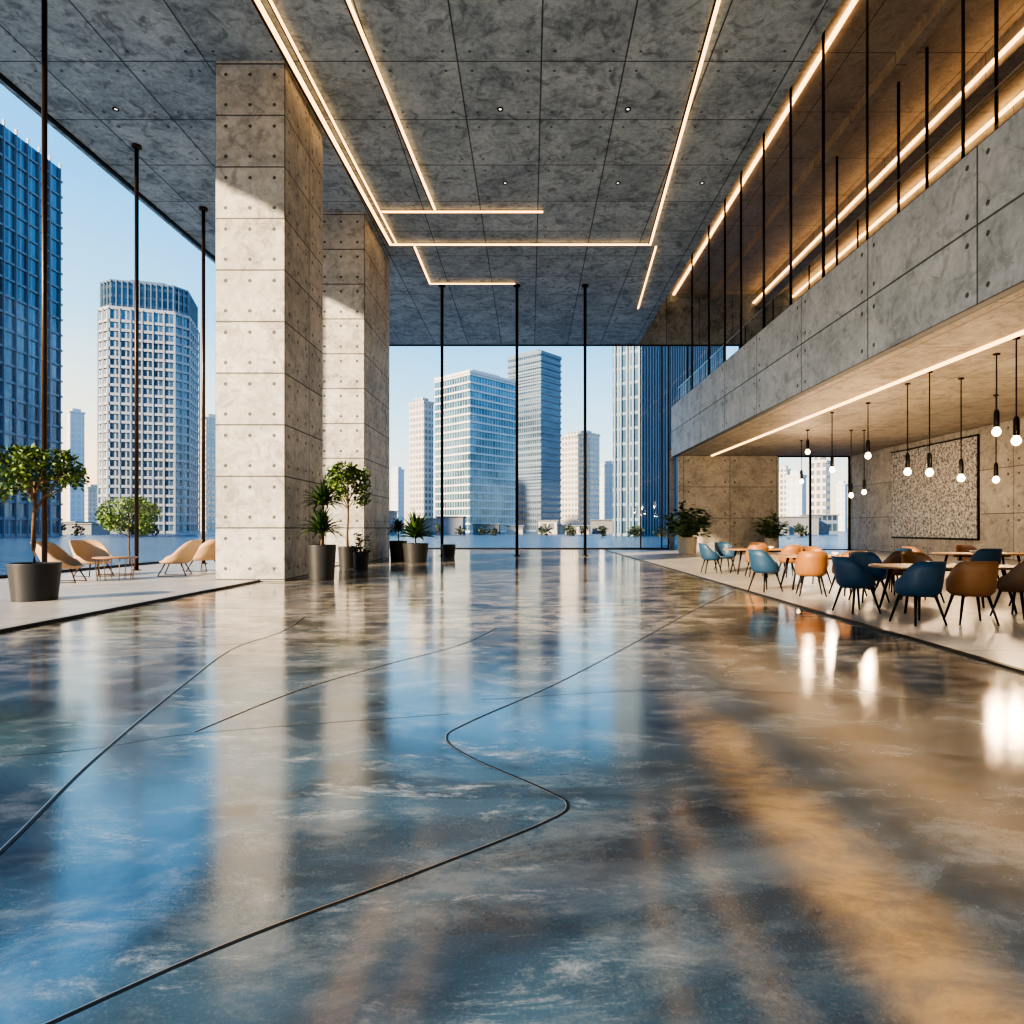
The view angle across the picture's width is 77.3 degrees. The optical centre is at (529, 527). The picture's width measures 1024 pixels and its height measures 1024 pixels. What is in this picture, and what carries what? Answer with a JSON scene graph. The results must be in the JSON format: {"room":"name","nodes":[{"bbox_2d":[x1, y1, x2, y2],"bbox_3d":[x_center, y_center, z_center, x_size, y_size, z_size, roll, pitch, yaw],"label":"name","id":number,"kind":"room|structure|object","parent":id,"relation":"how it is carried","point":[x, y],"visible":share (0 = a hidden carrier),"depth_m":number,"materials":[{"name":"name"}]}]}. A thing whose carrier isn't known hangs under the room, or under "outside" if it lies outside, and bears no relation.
{"room":"office building lobby","nodes":[
{"label":"office building lobby","id":0,"kind":"room"},
{"bbox_2d":[0,0,841,344],"bbox_3d":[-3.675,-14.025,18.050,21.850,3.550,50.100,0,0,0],"label":"ceiling","id":1,"kind":"structure","parent":0,"point":[564,75],"depth_m":18.87,"materials":[{"name":"concrete"}]},
{"bbox_2d":[251,0,391,245],"bbox_3d":[-6.179,-12.170,19.701,0.179,0.160,15.405,0,0,1],"label":"led strip","id":2,"kind":"object","parent":1,"relation":"attached to","point":[261,10],"visible":1,"depth_m":18.30,"materials":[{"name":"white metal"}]},
{"bbox_2d":[267,0,396,243],"bbox_3d":[-5.905,-12.200,19.700,0.090,0.100,15.404,0,0,1],"label":"led strip","id":3,"kind":"object","parent":1,"relation":"attached to","point":[271,3],"visible":1,"depth_m":18.33,"materials":[{"name":"white plastic"}]},
{"bbox_2d":[344,0,435,210],"bbox_3d":[-4.023,-12.200,18.252,0.128,0.100,12.520,0,0,3],"label":"led strip","id":4,"kind":"object","parent":1,"relation":"attached to","point":[348,3],"visible":1,"depth_m":17.88,"materials":[{"name":"white plastic"}]},
{"bbox_2d":[380,210,542,213],"bbox_3d":[-2.640,-12.200,24.678,6.280,0.100,0.128,0,0,0],"label":"led strip","id":5,"kind":"object","parent":1,"relation":"attached to","point":[381,211],"visible":1,"depth_m":24.64,"materials":[{"name":"white plastic"}]},
{"bbox_2d":[430,282,514,284],"bbox_3d":[-2.865,-12.200,31.928,4.230,0.100,0.128,0,0,0],"label":"led strip","id":6,"kind":"object","parent":1,"relation":"attached to","point":[432,283],"visible":1,"depth_m":31.88,"materials":[{"name":"white plastic"}]},
{"bbox_2d":[392,243,650,245],"bbox_3d":[-0.350,-12.200,27.534,11.100,0.100,0.154,0,0,0],"label":"led strip","id":7,"kind":"object","parent":1,"relation":"attached to","point":[393,244],"visible":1,"depth_m":27.49,"materials":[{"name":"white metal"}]},
{"bbox_2d":[648,0,720,243],"bbox_3d":[4.639,-12.200,19.702,0.141,0.100,15.431,0,0,4],"label":"led strip","id":8,"kind":"object","parent":1,"relation":"attached to","point":[716,3],"visible":1,"depth_m":18.35,"materials":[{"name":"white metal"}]},
{"bbox_2d":[0,549,1023,1023],"bbox_3d":[3.350,1.650,17.900,35.300,0.500,49.800,0,0,0],"label":"floor","id":9,"kind":"structure","parent":0,"point":[718,854],"depth_m":3.14,"materials":[{"name":"concrete"}]},
{"bbox_2d":[0,617,304,853],"bbox_3d":[-3.010,1.397,6.001,0.404,0.001,8.199,0,0,-10],"label":"trim","id":10,"kind":"structure","parent":9,"relation":"on","point":[78,773],"depth_m":3.77,"materials":[{"name":"metal"}]},
{"bbox_2d":[0,548,389,632],"bbox_3d":[-10.670,1.377,17.850,7.260,0.045,49.700,0,0,0],"label":"platform","id":11,"kind":"object","parent":9,"relation":"on","point":[93,596],"visible":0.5,"depth_m":13.71,"materials":[{"name":"stone"}]},
{"bbox_2d":[41,0,47,561],"bbox_3d":[-11.000,-5.445,14.500,0.264,13.610,0.264,0,0,0],"label":"steel mullion","id":12,"kind":"object","parent":11,"relation":"on","point":[44,3],"visible":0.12,"depth_m":14.47,"materials":[{"name":"brown metal"}]},
{"bbox_2d":[0,443,89,601],"bbox_3d":[-9.316,-0.118,12.106,1.601,2.955,1.676,0,0,0],"label":"potted tree","id":13,"kind":"object","parent":11,"relation":"on","point":[34,581],"visible":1,"depth_m":11.88,"materials":[{"name":"green plant"}]},
{"bbox_2d":[30,542,86,582],"bbox_3d":[-11.852,0.856,16.059,1.120,1.021,0.955,0,0,-15],"label":"lounge chair","id":14,"kind":"object","parent":11,"relation":"on","point":[55,553],"visible":0.63,"depth_m":16.34,"materials":[{"name":"beige fabric"}]},
{"bbox_2d":[69,540,113,576],"bbox_3d":[-12.543,0.856,18.267,1.120,1.021,0.955,0,0,25],"label":"lounge chair","id":15,"kind":"object","parent":11,"relation":"on","point":[82,550],"visible":0.86,"depth_m":18.49,"materials":[{"name":"beige fabric"}]},
{"bbox_2d":[0,72,214,578],"bbox_3d":[-14.300,-5.445,17.900,0.120,13.610,49.800,0,0,0],"label":"window frame","id":16,"kind":"structure","parent":11,"relation":"on","point":[3,78],"depth_m":21.07,"materials":[{"name":"black metal"}]},
{"bbox_2d":[92,556,137,580],"bbox_3d":[-10.950,1.061,16.900,1.040,0.601,1.040,0,0,0],"label":"coffee table","id":17,"kind":"object","parent":11,"relation":"on","point":[102,557],"visible":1,"depth_m":16.80,"materials":[{"name":"brown wood"}]},
{"bbox_2d":[131,143,141,570],"bbox_3d":[-12.600,-5.445,20.500,0.288,13.610,0.288,0,0,0],"label":"steel mullion","id":18,"kind":"object","parent":11,"relation":"on","point":[137,147],"visible":0.98,"depth_m":20.46,"materials":[{"name":"brown metal"}]},
{"bbox_2d":[158,540,202,575],"bbox_3d":[-10.048,0.856,18.441,1.120,1.021,0.955,0,0,-15],"label":"lounge chair","id":19,"kind":"object","parent":11,"relation":"on","point":[184,554],"visible":0.99,"depth_m":18.14,"materials":[{"name":"beige fabric"}]},
{"bbox_2d":[186,539,214,571],"bbox_3d":[-10.145,0.856,20.173,1.120,1.021,0.955,0,0,10],"label":"lounge chair","id":20,"kind":"object","parent":11,"relation":"on","point":[206,551],"visible":0.72,"depth_m":19.81,"materials":[{"name":"beige fabric"}]},
{"bbox_2d":[199,206,207,563],"bbox_3d":[-12.500,-5.445,24.500,0.312,13.610,0.312,0,0,0],"label":"steel mullion","id":21,"kind":"object","parent":11,"relation":"on","point":[203,209],"visible":0.85,"depth_m":24.45,"materials":[{"name":"brown metal"}]},
{"bbox_2d":[215,60,322,580],"bbox_3d":[-7.325,-5.425,18.275,1.830,13.650,3.050,0,0,0],"label":"concrete column","id":22,"kind":"structure","parent":9,"relation":"on","point":[269,139],"depth_m":16.75,"materials":[{"name":"concrete"}]},
{"bbox_2d":[295,478,349,580],"bbox_3d":[-5.568,0.000,17.302,1.492,2.801,1.636,0,0,0],"label":"dracaena","id":23,"kind":"object","parent":9,"relation":"on","point":[321,557],"visible":1,"depth_m":17.01,"materials":[{"name":"plant"}]},
{"bbox_2d":[194,628,495,731],"bbox_3d":[-1.383,1.397,6.677,0.213,0.001,4.924,0,0,24],"label":"trim","id":24,"kind":"structure","parent":9,"relation":"on","point":[494,628],"depth_m":5.68,"materials":[{"name":"metal"}]},
{"bbox_2d":[324,461,373,568],"bbox_3d":[-6.371,-0.458,22.286,1.905,3.716,1.927,0,0,0],"label":"potted ficus","id":25,"kind":"object","parent":9,"relation":"on","point":[335,474],"visible":0.98,"depth_m":22.04,"materials":[{"name":"plant"}]},
{"bbox_2d":[323,212,388,562],"bbox_3d":[-7.325,-5.425,27.000,1.830,13.650,4.400,0,0,0],"label":"concrete column","id":26,"kind":"structure","parent":9,"relation":"on","point":[355,261],"depth_m":24.80,"materials":[{"name":"concrete"}]},
{"bbox_2d":[349,529,377,570],"bbox_3d":[-5.580,0.702,21.150,1.024,1.396,1.082,0,0,0],"label":"potted shrub","id":27,"kind":"object","parent":9,"relation":"on","point":[360,558],"visible":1,"depth_m":21.03,"materials":[{"name":"ceramic"}]},
{"bbox_2d":[43,590,735,1023],"bbox_3d":[1.513,1.397,7.801,1.166,0.001,14.824,0,0,23],"label":"trim","id":28,"kind":"structure","parent":9,"relation":"on","point":[126,987],"depth_m":2.45,"materials":[{"name":"metal"}]},
{"bbox_2d":[385,517,407,560],"bbox_3d":[-5.667,0.433,27.571,1.258,1.934,1.343,0,0,0],"label":"potted palm","id":29,"kind":"object","parent":9,"relation":"on","point":[396,547],"visible":0.84,"depth_m":27.31,"materials":[{"name":"ceramic"}]},
{"bbox_2d":[390,507,438,562],"bbox_3d":[-4.664,0.270,25.958,2.140,2.260,2.309,0,0,-25],"label":"agave","id":30,"kind":"object","parent":9,"relation":"on","point":[415,552],"visible":1,"depth_m":25.68,"materials":[{"name":"plant"}]},
{"bbox_2d":[438,285,445,555],"bbox_3d":[-4.440,-5.425,32.300,0.360,13.650,0.360,0,0,0],"label":"steel mullion","id":31,"kind":"object","parent":9,"relation":"on","point":[442,287],"visible":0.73,"depth_m":32.24,"materials":[{"name":"black metal"}]},
{"bbox_2d":[513,284,519,555],"bbox_3d":[-0.660,-5.425,32.300,0.360,13.650,0.360,0,0,0],"label":"steel mullion","id":32,"kind":"object","parent":9,"relation":"on","point":[516,286],"visible":1,"depth_m":32.24,"materials":[{"name":"black metal"}]},
{"bbox_2d":[582,284,588,555],"bbox_3d":[2.780,-5.425,32.300,0.360,13.650,0.360,0,0,0],"label":"steel mullion","id":33,"kind":"object","parent":9,"relation":"on","point":[585,286],"visible":1,"depth_m":32.24,"materials":[{"name":"black metal"}]},
{"bbox_2d":[606,550,1023,673],"bbox_3d":[12.415,1.385,16.500,15.370,0.030,47.000,0,0,0],"label":"platform","id":34,"kind":"object","parent":9,"relation":"on","point":[1002,646],"visible":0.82,"depth_m":11.25,"materials":[{"name":"stone"}]},
{"bbox_2d":[661,501,712,554],"bbox_3d":[8.136,-0.008,33.172,2.923,2.776,2.861,0,0,0],"label":"rubber plant","id":35,"kind":"object","parent":34,"relation":"on","point":[686,543],"visible":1,"depth_m":32.91,"materials":[{"name":"green plant"}]},
{"bbox_2d":[698,543,721,573],"bbox_3d":[5.498,0.924,19.600,0.676,0.919,0.621,0,0,0],"label":"dining chair","id":36,"kind":"object","parent":34,"relation":"on","point":[706,553],"visible":1,"depth_m":19.38,"materials":[{"name":"blue fabric"}]},
{"bbox_2d":[714,542,735,570],"bbox_3d":[6.295,0.924,20.751,0.621,0.919,0.676,0,0,-5],"label":"dining chair","id":37,"kind":"object","parent":34,"relation":"on","point":[718,546],"visible":0.84,"depth_m":20.93,"materials":[{"name":"blue fabric"}]},
{"bbox_2d":[748,549,782,592],"bbox_3d":[5.101,0.924,13.982,0.676,0.919,0.621,0,0,-20],"label":"dining chair","id":38,"kind":"object","parent":34,"relation":"on","point":[761,561],"visible":1,"depth_m":13.76,"materials":[{"name":"plastic"}]},
{"bbox_2d":[751,513,791,547],"bbox_3d":[14.306,0.245,38.181,2.445,2.271,2.509,0,0,-33],"label":"rubber plant","id":39,"kind":"object","parent":34,"relation":"on","point":[770,541],"visible":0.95,"depth_m":37.93,"materials":[{"name":"green plant"}]},
{"bbox_2d":[777,545,802,577],"bbox_3d":[7.309,0.924,17.949,0.621,0.919,0.676,0,0,-10],"label":"dining chair","id":40,"kind":"object","parent":34,"relation":"on","point":[789,549],"visible":0.59,"depth_m":17.72,"materials":[{"name":"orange leather"}]},
{"bbox_2d":[795,551,827,596],"bbox_3d":[5.737,0.924,13.050,0.621,0.919,0.676,0,0,15],"label":"dining chair","id":41,"kind":"object","parent":34,"relation":"on","point":[807,563],"visible":1,"depth_m":12.84,"materials":[{"name":"orange leather"}]},
{"bbox_2d":[771,554,869,589],"bbox_3d":[6.700,1.005,14.600,2.300,0.759,1.100,0,0,0],"label":"dining table","id":42,"kind":"object","parent":34,"relation":"on","point":[788,556],"visible":0.44,"depth_m":14.54,"materials":[{"name":"brown wood"}]},
{"bbox_2d":[831,556,880,614],"bbox_3d":[5.299,0.924,10.491,0.676,0.919,0.621,0,0,-10],"label":"dining chair","id":43,"kind":"object","parent":34,"relation":"on","point":[849,573],"visible":1,"depth_m":10.28,"materials":[{"name":"plastic"}]},
{"bbox_2d":[848,552,889,602],"bbox_3d":[6.350,0.924,12.052,0.621,0.919,0.676,0,0,0],"label":"dining chair","id":44,"kind":"object","parent":34,"relation":"on","point":[863,558],"visible":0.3,"depth_m":12.22,"materials":[{"name":"plastic"}]},
{"bbox_2d":[875,551,912,595],"bbox_3d":[7.618,0.924,13.351,0.621,0.919,0.676,0,0,-20],"label":"dining chair","id":45,"kind":"object","parent":34,"relation":"on","point":[895,557],"visible":0.39,"depth_m":13.13,"materials":[{"name":"plastic"}]},
{"bbox_2d":[889,561,946,626],"bbox_3d":[5.609,0.924,9.199,0.621,0.919,0.676,0,0,-10],"label":"dining chair","id":46,"kind":"object","parent":34,"relation":"on","point":[922,578],"visible":1,"depth_m":8.98,"materials":[{"name":"plastic"}]},
{"bbox_2d":[900,552,944,602],"bbox_3d":[7.346,0.924,12.051,0.621,0.919,0.676,0,0,-5],"label":"dining chair","id":47,"kind":"object","parent":34,"relation":"on","point":[906,557],"visible":0.16,"depth_m":12.30,"materials":[{"name":"brown leather"}]},
{"bbox_2d":[868,564,1017,613],"bbox_3d":[6.950,1.005,10.700,2.400,0.759,1.150,0,0,0],"label":"dining table","id":48,"kind":"object","parent":34,"relation":"on","point":[902,567],"visible":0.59,"depth_m":10.67,"materials":[{"name":"brown wood"}]},
{"bbox_2d":[944,561,999,625],"bbox_3d":[6.391,0.924,9.249,0.621,0.919,0.676,0,0,10],"label":"dining chair","id":49,"kind":"object","parent":34,"relation":"on","point":[977,579],"visible":0.99,"depth_m":9.05,"materials":[{"name":"brown leather"}]},
{"bbox_2d":[931,552,1023,564],"bbox_3d":[11.300,1.005,16.000,2.300,0.759,1.100,0,0,0],"label":"dining table","id":50,"kind":"object","parent":34,"relation":"on","point":[960,555],"visible":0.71,"depth_m":15.73,"materials":[{"name":"brown wood"}]},
{"bbox_2d":[969,549,1002,578],"bbox_3d":[10.495,0.924,14.749,0.621,0.919,0.676,0,0,5],"label":"dining chair","id":51,"kind":"object","parent":34,"relation":"on","point":[981,554],"visible":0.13,"depth_m":14.49,"materials":[{"name":"blue fabric"}]},
{"bbox_2d":[989,561,1023,619],"bbox_3d":[7.568,0.924,9.851,0.621,0.919,0.676,0,0,-20],"label":"dining chair","id":52,"kind":"object","parent":34,"relation":"on","point":[1013,581],"visible":0.95,"depth_m":9.71,"materials":[{"name":"brown leather"}]},
{"bbox_2d":[669,450,674,548],"bbox_3d":[9.450,-1.900,42.650,0.300,6.600,0.300,0,0,0],"label":"wall","id":53,"kind":"structure","parent":0,"point":[671,459],"depth_m":42.50,"materials":[{"name":"grey concrete"}]},
{"bbox_2d":[639,294,793,344],"bbox_3d":[12.425,-13.925,42.900,10.350,3.350,0.400,0,0,0],"label":"wall","id":54,"kind":"structure","parent":0,"point":[671,325],"depth_m":42.70,"materials":[{"name":"concrete"}]},
{"bbox_2d":[389,345,668,548],"bbox_3d":[-2.500,-5.425,42.800,23.600,13.650,0.120,0,0,0],"label":"window","id":55,"kind":"structure","parent":54,"relation":"in","point":[389,345],"depth_m":42.74,"materials":[{"name":"black metal"}]},
{"bbox_2d":[710,0,1023,307],"bbox_3d":[13.750,-15.150,17.850,3.500,0.900,49.700,0,0,0],"label":"trim","id":56,"kind":"structure","parent":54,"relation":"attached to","point":[938,11],"depth_m":24.66,"materials":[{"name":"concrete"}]},
{"bbox_2d":[753,28,1023,302],"bbox_3d":[14.880,-14.985,17.850,0.120,0.070,49.500,0,0,0],"label":"led strip","id":57,"kind":"object","parent":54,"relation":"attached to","point":[1021,32],"visible":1,"depth_m":24.75,"materials":[{"name":"plastic"}]},
{"bbox_2d":[677,456,777,549],"bbox_3d":[12.400,-1.560,40.200,6.200,5.920,0.400,0,0,0],"label":"wall","id":58,"kind":"structure","parent":0,"point":[736,490],"depth_m":40.00,"materials":[{"name":"grey concrete"}]},
{"bbox_2d":[778,456,849,549],"bbox_3d":[17.800,-1.560,40.200,4.620,5.920,0.120,0,0,0],"label":"window","id":59,"kind":"structure","parent":58,"relation":"in","point":[810,457],"depth_m":40.14,"materials":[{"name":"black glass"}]},
{"bbox_2d":[669,0,1023,293],"bbox_3d":[12.725,-15.750,18.050,10.950,0.300,50.100,0,0,0],"label":"ceiling","id":60,"kind":"structure","parent":0,"point":[891,22],"depth_m":24.87,"materials":[{"name":"wood"}]},
{"bbox_2d":[673,0,857,294],"bbox_3d":[9.570,-15.535,17.850,0.140,0.070,49.500,0,0,0],"label":"led strip","id":61,"kind":"object","parent":60,"relation":"attached to","point":[852,4],"visible":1,"depth_m":24.27,"materials":[{"name":"plastic"}]},
{"bbox_2d":[677,61,1023,390],"bbox_3d":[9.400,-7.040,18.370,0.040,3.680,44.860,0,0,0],"label":"glass balustrade","id":62,"kind":"object","parent":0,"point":[1022,63],"visible":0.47,"depth_m":18.07,"materials":[{"name":"glass"}]},
{"bbox_2d":[679,288,1023,455],"bbox_3d":[14.850,-4.860,17.000,11.100,0.680,48.000,0,0,0],"label":"ceiling","id":63,"kind":"structure","parent":0,"point":[1004,317],"depth_m":22.51,"materials":[{"name":"concrete"}]},
{"bbox_2d":[671,106,1023,456],"bbox_3d":[9.175,-6.135,17.050,0.250,3.230,47.900,0,0,0],"label":"parapet","id":64,"kind":"object","parent":63,"relation":"attached to","point":[955,250],"visible":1,"depth_m":15.85,"materials":[{"name":"concrete"}]},
{"bbox_2d":[691,253,692,389],"bbox_3d":[9.170,-11.675,36.200,0.092,7.850,0.092,0,0,22],"label":"rod","id":65,"kind":"object","parent":64,"relation":"on","point":[692,253],"visible":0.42,"depth_m":36.16,"materials":[{"name":"black metal"}]},
{"bbox_2d":[708,225,709,374],"bbox_3d":[9.170,-11.675,32.800,0.092,7.850,0.092,0,0,22],"label":"rod","id":66,"kind":"object","parent":64,"relation":"on","point":[709,225],"visible":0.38,"depth_m":32.76,"materials":[{"name":"black metal"}]},
{"bbox_2d":[724,198,725,361],"bbox_3d":[9.170,-11.675,30.100,0.092,7.850,0.092,0,0,22],"label":"rod","id":67,"kind":"object","parent":64,"relation":"on","point":[725,198],"visible":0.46,"depth_m":30.06,"materials":[{"name":"black metal"}]},
{"bbox_2d":[740,171,741,347],"bbox_3d":[9.170,-11.675,27.800,0.092,7.850,0.092,0,0,22],"label":"rod","id":68,"kind":"object","parent":64,"relation":"on","point":[741,171],"visible":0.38,"depth_m":27.76,"materials":[{"name":"black metal"}]},
{"bbox_2d":[763,132,764,327],"bbox_3d":[9.170,-11.675,25.100,0.092,7.850,0.092,0,0,22],"label":"rod","id":69,"kind":"object","parent":64,"relation":"on","point":[764,132],"visible":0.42,"depth_m":25.06,"materials":[{"name":"black metal"}]},
{"bbox_2d":[789,86,791,305],"bbox_3d":[9.170,-11.675,22.500,0.092,7.850,0.092,0,0,22],"label":"rod","id":70,"kind":"object","parent":64,"relation":"on","point":[790,90],"visible":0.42,"depth_m":22.46,"materials":[{"name":"black metal"}]},
{"bbox_2d":[822,30,824,277],"bbox_3d":[9.170,-11.675,20.000,0.092,7.850,0.092,0,0,22],"label":"rod","id":71,"kind":"object","parent":64,"relation":"on","point":[823,34],"visible":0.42,"depth_m":19.96,"materials":[{"name":"black metal"}]},
{"bbox_2d":[836,156,837,265],"bbox_3d":[12.900,-10.400,26.900,0.100,10.400,0.100,0,0,0],"label":"rod","id":72,"kind":"object","parent":64,"relation":"on","point":[836,156],"visible":0.35,"depth_m":26.86,"materials":[{"name":"black metal"}]},
{"bbox_2d":[866,0,868,239],"bbox_3d":[9.170,-11.675,17.400,0.070,7.850,0.070,0,0,0],"label":"rod","id":73,"kind":"object","parent":64,"relation":"on","point":[867,1],"visible":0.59,"depth_m":17.37,"materials":[{"name":"black metal"}]},
{"bbox_2d":[897,81,899,213],"bbox_3d":[12.900,-10.400,22.400,0.100,10.400,0.100,0,0,0],"label":"rod","id":74,"kind":"object","parent":64,"relation":"on","point":[898,82],"visible":0.35,"depth_m":22.36,"materials":[{"name":"black metal"}]},
{"bbox_2d":[925,47,928,189],"bbox_3d":[12.900,-10.400,20.800,0.100,10.400,0.100,0,0,0],"label":"rod","id":75,"kind":"object","parent":64,"relation":"on","point":[926,48],"visible":0.35,"depth_m":20.76,"materials":[{"name":"black metal"}]},
{"bbox_2d":[961,0,964,158],"bbox_3d":[9.170,-11.675,13.550,0.070,7.850,0.070,0,0,0],"label":"rod","id":76,"kind":"object","parent":64,"relation":"on","point":[962,1],"visible":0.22,"depth_m":13.53,"materials":[{"name":"black metal"}]},
{"bbox_2d":[994,0,998,130],"bbox_3d":[12.900,-10.400,17.700,0.100,10.400,0.100,0,0,0],"label":"rod","id":77,"kind":"object","parent":64,"relation":"on","point":[996,2],"visible":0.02,"depth_m":17.66,"materials":[{"name":"black metal"}]},
{"bbox_2d":[711,330,1023,455],"bbox_3d":[11.310,-4.490,16.450,0.120,0.060,46.700,0,0,0],"label":"led strip","id":78,"kind":"object","parent":63,"relation":"attached to","point":[1019,333],"visible":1,"depth_m":19.38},
{"bbox_2d":[925,371,933,475],"bbox_3d":[11.550,-3.005,18.500,0.210,3.030,0.210,0,0,0],"label":"pendant lamp","id":79,"kind":"object","parent":63,"relation":"hanging from","point":[929,472],"visible":0.99,"depth_m":18.47,"materials":[{"name":"black metal"}]},
{"bbox_2d":[957,378,964,481],"bbox_3d":[13.000,-2.955,19.300,0.210,3.130,0.210,0,0,0],"label":"pendant lamp","id":80,"kind":"object","parent":63,"relation":"hanging from","point":[961,477],"visible":1,"depth_m":19.28,"materials":[{"name":"black metal"}]},
{"bbox_2d":[992,353,1000,435],"bbox_3d":[12.100,-3.450,16.600,0.210,2.140,0.210,0,0,0],"label":"pendant lamp","id":81,"kind":"object","parent":63,"relation":"hanging from","point":[996,431],"visible":1,"depth_m":16.56,"materials":[{"name":"black metal"}]},
{"bbox_2d":[1011,337,1021,444],"bbox_3d":[11.550,-3.240,15.200,0.210,2.560,0.210,0,0,0],"label":"pendant lamp","id":82,"kind":"object","parent":63,"relation":"hanging from","point":[1016,440],"visible":0.97,"depth_m":15.18,"materials":[{"name":"black metal"}]},
{"bbox_2d":[794,91,1023,301],"bbox_3d":[17.750,-10.400,17.900,0.300,10.400,49.800,0,0,0],"label":"wall","id":83,"kind":"structure","parent":0,"point":[1018,105],"depth_m":28.19,"materials":[{"name":"wood"}]},
{"bbox_2d":[792,91,1023,296],"bbox_3d":[17.475,-15.385,17.850,0.150,0.070,49.500,0,0,0],"label":"led strip","id":84,"kind":"object","parent":83,"relation":"attached to","point":[1021,94],"visible":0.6,"depth_m":28.30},
{"bbox_2d":[850,417,1023,560],"bbox_3d":[20.250,-1.560,16.650,0.300,5.920,47.300,0,0,0],"label":"wall","id":85,"kind":"structure","parent":0,"point":[1002,502],"depth_m":29.20,"materials":[{"name":"grey concrete"}]},
{"bbox_2d":[891,434,979,539],"bbox_3d":[20.050,-1.825,32.050,0.100,4.750,6.900,0,0,0],"label":"wall art","id":86,"kind":"object","parent":85,"relation":"attached to","point":[938,505],"visible":0.96,"depth_m":31.32,"materials":[{"name":"beige metal"}]},
{"label":"outside","id":87,"kind":"structure","parent":0,"visible":0},
{"bbox_2d":[0,528,847,574],"bbox_3d":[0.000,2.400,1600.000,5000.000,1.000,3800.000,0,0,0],"label":"water","id":88,"kind":"structure","parent":87,"point":[153,548],"depth_m":83.86,"materials":[{"name":"liquid"}]},
{"bbox_2d":[0,119,62,536],"bbox_3d":[-124.900,-41.600,122.500,30.800,87.000,55.600,0,0,0],"label":"skyscraper","id":89,"kind":"structure","parent":88,"relation":"on","point":[20,163],"depth_m":139.69,"materials":[{"name":"glass"}]},
{"bbox_2d":[66,408,85,521],"bbox_3d":[-302.203,-38.612,425.606,8.510,81.025,8.968,0,0,40],"label":"skyscraper","id":90,"kind":"structure","parent":88,"relation":"on","point":[75,419],"depth_m":423.19,"materials":[{"name":"glass"}]},
{"bbox_2d":[85,484,99,522],"bbox_3d":[-331.500,-15.550,486.854,9.612,34.900,11.301,0,0,40],"label":"skyscraper","id":91,"kind":"structure","parent":88,"relation":"on","point":[91,490],"depth_m":482.23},
{"bbox_2d":[95,496,161,563],"bbox_3d":[-16.974,0.242,27.023,2.392,3.319,2.327,0,0,-18],"label":"tree","id":92,"kind":"object","parent":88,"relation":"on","point":[112,522],"visible":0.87,"depth_m":26.69,"materials":[{"name":"green plant"}]},
{"bbox_2d":[97,279,199,533],"bbox_3d":[-136.000,-42.100,230.000,28.400,88.000,26.400,0,0,-18],"label":"skyscraper","id":93,"kind":"structure","parent":88,"relation":"on","point":[168,314],"depth_m":218.90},
{"bbox_2d":[198,414,214,530],"bbox_3d":[-182.250,-31.488,366.854,9.612,66.775,11.301,0,0,40],"label":"skyscraper","id":94,"kind":"structure","parent":88,"relation":"on","point":[209,418],"depth_m":362.32,"materials":[{"name":"glass"}]},
{"bbox_2d":[391,467,404,528],"bbox_3d":[-108.469,-24.113,525.148,9.285,52.025,7.120,0,0,40],"label":"skyscraper","id":95,"kind":"structure","parent":88,"relation":"on","point":[397,474],"depth_m":522.69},
{"bbox_2d":[408,397,433,522],"bbox_3d":[-58.969,-34.019,346.544,13.283,71.838,7.412,0,0,40],"label":"skyscraper","id":96,"kind":"structure","parent":88,"relation":"on","point":[421,409],"depth_m":342.96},
{"bbox_2d":[61,523,808,536],"bbox_3d":[-17.551,0.582,152.975,334.477,4.394,33.401,0,0,0],"label":"trees","id":97,"kind":"object","parent":88,"relation":"on","point":[800,529],"visible":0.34,"depth_m":161.11,"materials":[{"name":"green plant"}]},
{"bbox_2d":[61,510,847,534],"bbox_3d":[11.372,-1.470,195.370,540.261,6.741,44.053,0,0,0],"label":"waterfront buildings","id":98,"kind":"structure","parent":88,"relation":"on","point":[821,523],"depth_m":189.03},
{"bbox_2d":[434,369,514,532],"bbox_3d":[-23.359,-32.237,277.468,22.667,68.275,28.121,0,0,42],"label":"skyscraper","id":99,"kind":"structure","parent":88,"relation":"on","point":[479,406],"depth_m":268.01,"materials":[{"name":"glass"}]},
{"bbox_2d":[507,349,561,531],"bbox_3d":[2.320,-45.925,343.808,23.685,95.650,17.646,0,0,40],"label":"skyscraper","id":100,"kind":"structure","parent":88,"relation":"on","point":[539,371],"depth_m":335.42,"materials":[{"name":"glass"}]},
{"bbox_2d":[561,430,599,530],"bbox_3d":[30.578,-28.456,390.867,22.502,60.712,10.961,0,0,40],"label":"skyscraper","id":101,"kind":"structure","parent":88,"relation":"on","point":[572,451],"depth_m":386.35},
{"bbox_2d":[600,461,612,518],"bbox_3d":[51.844,-21.222,424.317,9.367,46.244,4.884,0,0,40],"label":"skyscraper","id":102,"kind":"structure","parent":88,"relation":"on","point":[607,467],"depth_m":422.67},
{"bbox_2d":[613,346,722,535],"bbox_3d":[40.442,-33.128,177.086,8.053,70.056,62.193,0,0,35],"label":"skyscraper","id":103,"kind":"structure","parent":88,"relation":"on","point":[626,359],"depth_m":153.38,"materials":[{"name":"glass"}]},
{"bbox_2d":[779,465,790,516],"bbox_3d":[152.594,-17.769,383.617,5.451,39.338,6.342,0,0,40],"label":"skyscraper","id":104,"kind":"structure","parent":88,"relation":"on","point":[784,470],"depth_m":381.66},
{"bbox_2d":[785,471,806,515],"bbox_3d":[139.477,-13.956,335.361,8.877,31.712,8.020,0,0,40],"label":"skyscraper","id":105,"kind":"structure","parent":88,"relation":"on","point":[795,491],"depth_m":332.73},
{"bbox_2d":[808,457,829,513],"bbox_3d":[129.062,-14.988,284.810,7.653,33.775,7.606,0,0,40],"label":"skyscraper","id":106,"kind":"structure","parent":88,"relation":"on","point":[820,465],"depth_m":281.97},
{"bbox_2d":[836,481,847,530],"bbox_3d":[206.719,-14.659,423.998,5.940,33.119,6.926,0,0,40],"label":"skyscraper","id":107,"kind":"structure","parent":88,"relation":"on","point":[841,487],"depth_m":421.33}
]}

